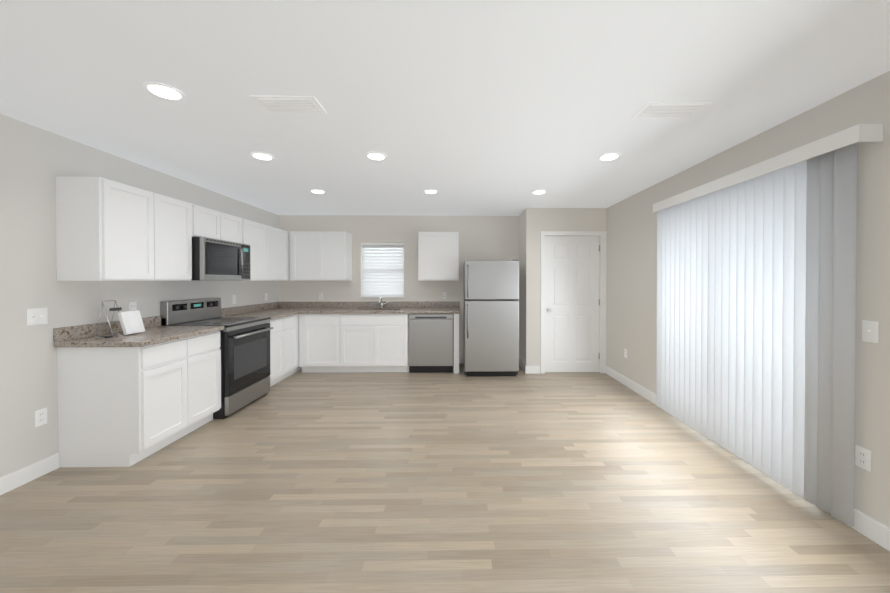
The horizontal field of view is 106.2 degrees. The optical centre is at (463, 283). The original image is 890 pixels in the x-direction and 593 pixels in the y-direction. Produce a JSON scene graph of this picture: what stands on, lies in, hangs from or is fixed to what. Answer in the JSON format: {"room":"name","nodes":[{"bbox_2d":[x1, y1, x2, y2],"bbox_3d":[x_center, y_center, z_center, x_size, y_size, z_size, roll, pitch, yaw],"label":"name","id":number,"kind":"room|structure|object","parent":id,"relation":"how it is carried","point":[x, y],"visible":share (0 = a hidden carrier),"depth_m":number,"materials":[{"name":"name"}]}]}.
{"room":"kitchen","nodes":[
{"label":"kitchen","id":0,"kind":"room"},
{"bbox_2d":[0,114,278,476],"bbox_3d":[-3.035,0.143,1.123,0.170,2.440,8.990,0,0,-1],"label":"wall","id":1,"kind":"structure","parent":0,"point":[35,161],"depth_m":2.37,"materials":[{"name":"grey paint"}]},
{"bbox_2d":[0,453,58,494],"bbox_3d":[-2.963,1.299,2.264,0.013,0.110,0.360,0,0,-1],"label":"baseboard","id":2,"kind":"structure","parent":1,"relation":"attached to","point":[8,482],"depth_m":2.27,"materials":[{"name":"white wood"}]},
{"bbox_2d":[26,308,47,325],"bbox_3d":[-2.963,0.233,2.325,0.016,0.115,0.116,0,0,-1],"label":"light switch","id":3,"kind":"object","parent":1,"relation":"attached to","point":[37,316],"visible":1,"depth_m":2.32,"materials":[{"name":"white plastic"}]},
{"bbox_2d":[35,407,46,426],"bbox_3d":[-2.967,0.943,2.346,0.008,0.115,0.070,0,0,-1],"label":"electrical outlet","id":4,"kind":"object","parent":1,"relation":"attached to","point":[40,417],"visible":1,"depth_m":2.34,"materials":[{"name":"white plastic"}]},
{"bbox_2d":[56,176,163,280],"bbox_3d":[-2.810,-0.400,2.674,0.330,0.760,0.472,0,0,-1],"label":"upper cabinet","id":5,"kind":"object","parent":1,"relation":"attached to","point":[108,230],"depth_m":2.48,"materials":[{"name":"white wood"}]},
{"bbox_2d":[129,302,136,310],"bbox_3d":[-2.979,0.228,3.010,0.008,0.115,0.070,0,0,-1],"label":"outlet","id":6,"kind":"object","parent":1,"relation":"attached to","point":[132,306],"visible":0.67,"depth_m":3.00,"materials":[{"name":"white plastic"}]},
{"bbox_2d":[164,196,195,280],"bbox_3d":[-2.817,-0.403,3.039,0.330,0.760,0.471,0,0,-1],"label":"upper cabinet","id":7,"kind":"object","parent":1,"relation":"attached to","point":[179,216],"depth_m":3.12,"materials":[{"name":"white wood"}]},
{"bbox_2d":[196,205,227,240],"bbox_3d":[-2.825,-0.624,3.493,0.330,0.325,0.433,0,0,-1],"label":"upper cabinet","id":8,"kind":"object","parent":1,"relation":"attached to","point":[210,223],"depth_m":3.54,"materials":[{"name":"white wood"}]},
{"bbox_2d":[191,237,250,279],"bbox_3d":[-2.766,-0.245,3.660,0.459,0.430,0.754,0,0,-1],"label":"microwave","id":9,"kind":"object","parent":8,"relation":"attached to","point":[215,259],"visible":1,"depth_m":3.51,"materials":[{"name":"silver metal"}]},
{"bbox_2d":[232,295,235,303],"bbox_3d":[-3.003,0.216,4.380,0.008,0.115,0.070,0,0,-1],"label":"outlet","id":10,"kind":"object","parent":1,"relation":"attached to","point":[233,299],"visible":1,"depth_m":4.37,"materials":[{"name":"white plastic"}]},
{"bbox_2d":[228,214,243,243],"bbox_3d":[-2.831,-0.626,3.820,0.330,0.325,0.433,0,0,-1],"label":"upper cabinet","id":11,"kind":"object","parent":1,"relation":"attached to","point":[235,224],"depth_m":3.92,"materials":[{"name":"white wood"}]},
{"bbox_2d":[244,219,271,279],"bbox_3d":[-2.840,-0.413,4.335,0.330,0.760,0.589,0,0,-1],"label":"upper cabinet","id":12,"kind":"object","parent":1,"relation":"attached to","point":[257,235],"depth_m":4.40,"materials":[{"name":"white wood"}]},
{"bbox_2d":[272,227,287,279],"bbox_3d":[-2.849,-0.417,4.811,0.330,0.760,0.574,0,0,-1],"label":"upper cabinet","id":13,"kind":"object","parent":1,"relation":"attached to","point":[279,237],"depth_m":4.89,"materials":[{"name":"white wood"}]},
{"bbox_2d":[288,232,289,279],"bbox_3d":[-2.856,-0.421,5.257,0.330,0.760,0.418,0,0,-1],"label":"upper cabinet","id":14,"kind":"object","parent":1,"relation":"attached to","point":[288,232],"depth_m":5.17,"materials":[{"name":"white wood"}]},
{"bbox_2d":[278,215,518,362],"bbox_3d":[-1.057,0.107,5.579,3.945,2.440,0.150,0,0,-1],"label":"wall","id":15,"kind":"structure","parent":0,"point":[488,238],"depth_m":5.50,"materials":[{"name":"grey paint"}]},
{"bbox_2d":[289,231,320,280],"bbox_3d":[-2.440,-0.421,5.308,0.501,0.760,0.330,0,0,-1],"label":"upper cabinet","id":16,"kind":"object","parent":15,"relation":"attached to","point":[320,255],"depth_m":5.15,"materials":[{"name":"white wood"}]},
{"bbox_2d":[321,231,351,280],"bbox_3d":[-2.060,-0.421,5.314,0.470,0.760,0.330,0,0,-1],"label":"upper cabinet","id":17,"kind":"object","parent":15,"relation":"attached to","point":[336,247],"depth_m":5.16,"materials":[{"name":"white wood"}]},
{"bbox_2d":[361,248,403,297],"bbox_3d":[-1.334,-0.218,5.554,0.706,0.906,0.155,0,0,-1],"label":"window","id":18,"kind":"structure","parent":15,"relation":"in","point":[379,279],"depth_m":5.48,"materials":[{"name":"white plastic"}]},
{"bbox_2d":[361,243,403,295],"bbox_3d":[-1.333,-0.228,5.531,0.698,0.882,0.050,0,0,-1],"label":"window blind","id":19,"kind":"object","parent":18,"relation":"attached to","point":[382,266],"visible":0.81,"depth_m":5.53,"materials":[{"name":"white plastic"}]},
{"bbox_2d":[418,232,458,280],"bbox_3d":[-0.390,-0.421,5.344,0.630,0.760,0.330,0,0,-1],"label":"upper cabinet","id":20,"kind":"object","parent":15,"relation":"attached to","point":[438,252],"depth_m":5.19,"materials":[{"name":"white wood"}]},
{"bbox_2d":[442,292,446,298],"bbox_3d":[-0.313,0.207,5.513,0.070,0.115,0.008,0,0,-1],"label":"electrical outlet","id":21,"kind":"object","parent":15,"relation":"attached to","point":[444,295],"visible":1,"depth_m":5.51,"materials":[{"name":"white plastic"}]},
{"bbox_2d":[0,363,889,592],"bbox_3d":[-0.386,1.413,1.181,5.430,0.100,8.990,0,0,-1],"label":"floor","id":22,"kind":"structure","parent":0,"point":[299,481],"depth_m":2.02,"materials":[{"name":"brown wood"}]},
{"bbox_2d":[57,336,196,466],"bbox_3d":[-2.673,0.908,2.690,0.606,0.884,0.477,0,0,-1],"label":"base cabinet","id":23,"kind":"object","parent":22,"relation":"on","point":[124,406],"depth_m":2.45,"materials":[{"name":"white wood"}]},
{"bbox_2d":[53,313,228,346],"bbox_3d":[-2.662,0.393,2.853,0.633,0.139,0.862,0,0,-1],"label":"countertop","id":24,"kind":"structure","parent":23,"relation":"on","point":[155,332],"depth_m":2.65,"materials":[{"name":"stone"}]},
{"bbox_2d":[96,300,144,338],"bbox_3d":[-2.824,0.283,2.704,0.215,0.283,0.298,0,0,-1],"label":"cookbook stand","id":25,"kind":"object","parent":24,"relation":"on","point":[131,322],"depth_m":2.74,"materials":[{"name":"grey metal"}]},
{"bbox_2d":[197,331,220,427],"bbox_3d":[-2.679,0.905,3.050,0.606,0.884,0.476,0,0,-1],"label":"base cabinet","id":26,"kind":"object","parent":22,"relation":"on","point":[208,344],"depth_m":3.13,"materials":[{"name":"white wood"}]},
{"bbox_2d":[160,298,272,418],"bbox_3d":[-2.633,0.760,3.671,0.721,1.165,0.756,0,0,-1],"label":"range","id":27,"kind":"object","parent":22,"relation":"on","point":[245,358],"visible":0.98,"depth_m":3.54,"materials":[{"name":"silver metal"}]},
{"bbox_2d":[269,316,288,386],"bbox_3d":[-2.701,0.895,4.281,0.606,0.884,0.454,0,0,-1],"label":"base cabinet","id":28,"kind":"object","parent":22,"relation":"on","point":[279,335],"depth_m":4.38,"materials":[{"name":"white wood"}]},
{"bbox_2d":[221,305,300,319],"bbox_3d":[-2.677,0.381,4.436,0.660,0.139,0.772,0,0,-1],"label":"countertop","id":29,"kind":"structure","parent":28,"relation":"on","point":[273,311],"depth_m":4.65,"materials":[{"name":"stone"}]},
{"bbox_2d":[289,314,300,375],"bbox_3d":[-2.708,0.892,4.631,0.606,0.884,0.479,0,0,-1],"label":"base cabinet","id":30,"kind":"object","parent":22,"relation":"on","point":[294,367],"depth_m":4.78,"materials":[{"name":"white wood"}]},
{"bbox_2d":[299,314,358,372],"bbox_3d":[-2.081,0.888,5.187,0.662,0.884,0.606,0,0,-1],"label":"base cabinet","id":31,"kind":"object","parent":22,"relation":"on","point":[353,342],"depth_m":4.90,"materials":[{"name":"white wood"}]},
{"bbox_2d":[255,301,459,313],"bbox_3d":[-1.538,0.468,5.170,2.963,0.325,0.653,0,0,-1],"label":"countertop","id":32,"kind":"structure","parent":31,"relation":"on","point":[399,307],"depth_m":5.45,"materials":[{"name":"stone"}]},
{"bbox_2d":[379,297,388,307],"bbox_3d":[-1.283,0.314,5.362,0.150,0.177,0.213,0,0,-1],"label":"faucet","id":33,"kind":"object","parent":32,"relation":"on","point":[381,300],"visible":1,"depth_m":5.41,"materials":[{"name":"silver metal"}]},
{"bbox_2d":[409,314,453,372],"bbox_3d":[-0.482,0.888,5.212,0.652,0.883,0.613,0,0,-1],"label":"dishwasher","id":34,"kind":"object","parent":22,"relation":"on","point":[431,343],"visible":1,"depth_m":4.91,"materials":[{"name":"grey metal"}]},
{"bbox_2d":[464,260,518,376],"bbox_3d":[0.396,0.499,5.050,0.770,1.664,0.826,0,0,-1],"label":"refrigerator","id":35,"kind":"object","parent":22,"relation":"on","point":[491,318],"visible":1,"depth_m":4.69,"materials":[{"name":"grey metal"}]},
{"bbox_2d":[0,0,889,215],"bbox_3d":[-0.386,-1.127,1.160,5.430,0.100,8.990,0,0,-1],"label":"ceiling","id":36,"kind":"structure","parent":0,"point":[484,107],"depth_m":1.83,"materials":[{"name":"white paint"}]},
{"bbox_2d":[142,82,185,100],"bbox_3d":[-1.684,-1.078,1.883,0.184,0.009,0.184,0,0,-1],"label":"recessed light","id":37,"kind":"object","parent":36,"relation":"in","point":[163,91],"visible":1,"depth_m":1.87,"materials":[{"name":"white plastic"}]},
{"bbox_2d":[250,152,274,160],"bbox_3d":[-1.721,-1.086,2.862,0.184,0.009,0.184,0,0,-1],"label":"recessed light","id":38,"kind":"object","parent":36,"relation":"in","point":[262,156],"visible":0.98,"depth_m":2.85,"materials":[{"name":"white plastic"}]},
{"bbox_2d":[250,96,326,112],"bbox_3d":[-1.051,-1.079,2.024,0.370,0.010,0.190,0,0,-1],"label":"ceiling vent","id":39,"kind":"object","parent":36,"relation":"in","point":[289,104],"visible":1,"depth_m":2.00,"materials":[{"name":"white metal"}]},
{"bbox_2d":[309,189,325,193],"bbox_3d":[-1.741,-1.095,3.992,0.184,0.009,0.184,0,0,-1],"label":"recessed light","id":40,"kind":"object","parent":36,"relation":"in","point":[317,191],"visible":0.96,"depth_m":3.97,"materials":[{"name":"white plastic"}]},
{"bbox_2d":[365,152,386,159],"bbox_3d":[-0.746,-1.086,2.859,0.184,0.009,0.184,0,0,-1],"label":"recessed light","id":41,"kind":"object","parent":36,"relation":"in","point":[375,155],"visible":1,"depth_m":2.85,"materials":[{"name":"white plastic"}]},
{"bbox_2d":[423,189,437,193],"bbox_3d":[-0.391,-1.095,3.996,0.184,0.009,0.184,0,0,-1],"label":"recessed light","id":42,"kind":"object","parent":36,"relation":"in","point":[430,191],"visible":1,"depth_m":3.97,"materials":[{"name":"white plastic"}]},
{"bbox_2d":[531,190,546,193],"bbox_3d":[0.911,-1.095,4.019,0.184,0.009,0.184,0,0,-1],"label":"recessed light","id":43,"kind":"object","parent":36,"relation":"in","point":[538,191],"visible":0.98,"depth_m":4.00,"materials":[{"name":"white plastic"}]},
{"bbox_2d":[598,152,620,160],"bbox_3d":[1.256,-1.086,2.875,0.184,0.009,0.184,0,0,-1],"label":"recessed light","id":44,"kind":"object","parent":36,"relation":"in","point":[608,156],"visible":1,"depth_m":2.86,"materials":[{"name":"white plastic"}]},
{"bbox_2d":[631,102,711,118],"bbox_3d":[1.293,-1.079,2.091,0.390,0.010,0.190,0,0,-1],"label":"ceiling vent","id":45,"kind":"object","parent":36,"relation":"in","point":[688,110],"visible":1,"depth_m":2.07,"materials":[{"name":"white metal"}]},
{"bbox_2d":[519,208,605,365],"bbox_3d":[1.514,0.109,5.315,1.185,2.440,0.770,0,0,-1],"label":"wall","id":46,"kind":"structure","parent":0,"point":[534,223],"depth_m":4.92,"materials":[{"name":"grey paint"}]},
{"bbox_2d":[519,358,526,373],"bbox_3d":[0.916,1.275,5.222,0.013,0.110,0.613,0,0,-1],"label":"baseboard","id":47,"kind":"structure","parent":46,"relation":"attached to","point":[522,365],"depth_m":5.07,"materials":[{"name":"white wood"}]},
{"bbox_2d":[545,236,599,371],"bbox_3d":[1.615,0.315,4.942,0.824,2.025,0.103,0,0,-1],"label":"pantry door","id":48,"kind":"structure","parent":46,"relation":"in","point":[572,301],"depth_m":4.96,"materials":[{"name":"white wood"}]},
{"bbox_2d":[540,231,606,373],"bbox_3d":[1.623,0.284,4.983,0.973,2.095,0.134,0,0,-1],"label":"door frame","id":49,"kind":"structure","parent":46,"relation":"attached to","point":[602,288],"depth_m":4.92,"materials":[{"name":"white wood"}]},
{"bbox_2d":[606,71,889,527],"bbox_3d":[2.254,0.142,1.217,0.150,2.440,8.990,0,0,-1],"label":"wall","id":50,"kind":"structure","parent":0,"point":[631,291],"depth_m":1.91,"materials":[{"name":"grey paint"}]},
{"bbox_2d":[605,366,655,404],"bbox_3d":[2.118,1.282,4.280,0.013,0.110,1.339,0,0,-1],"label":"baseboard","id":51,"kind":"structure","parent":50,"relation":"attached to","point":[637,388],"depth_m":4.17,"materials":[{"name":"white wood"}]},
{"bbox_2d":[653,124,882,526],"bbox_3d":[2.088,0.243,2.642,0.128,2.145,1.822,0,0,-1],"label":"vertical blinds","id":52,"kind":"object","parent":50,"relation":"attached to","point":[756,313],"visible":1,"depth_m":2.24,"materials":[{"name":"white"}]},
{"bbox_2d":[855,445,870,471],"bbox_3d":[2.164,0.947,1.807,0.008,0.115,0.070,0,0,-1],"label":"electrical outlet","id":53,"kind":"object","parent":50,"relation":"attached to","point":[862,457],"visible":1,"depth_m":1.80,"materials":[{"name":"white plastic"}]},
{"bbox_2d":[845,508,889,550],"bbox_3d":[2.204,1.322,-0.559,0.013,0.110,5.060,0,0,-1],"label":"baseboard","id":54,"kind":"structure","parent":50,"relation":"attached to","point":[875,531],"depth_m":1.76,"materials":[{"name":"white wood"}]},
{"bbox_2d":[862,320,878,342],"bbox_3d":[2.160,0.258,1.777,0.016,0.115,0.070,0,0,-1],"label":"light switch","id":55,"kind":"object","parent":50,"relation":"attached to","point":[870,331],"visible":1,"depth_m":1.77,"materials":[{"name":"white plastic"}]},
{"label":"outside","id":56,"kind":"structure","parent":0,"visible":0},
{"bbox_2d":[365,248,402,279],"bbox_3d":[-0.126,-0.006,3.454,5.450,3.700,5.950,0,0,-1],"label":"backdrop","id":57,"kind":"structure","parent":56,"point":[384,254],"depth_m":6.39,"materials":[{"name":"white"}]}
]}

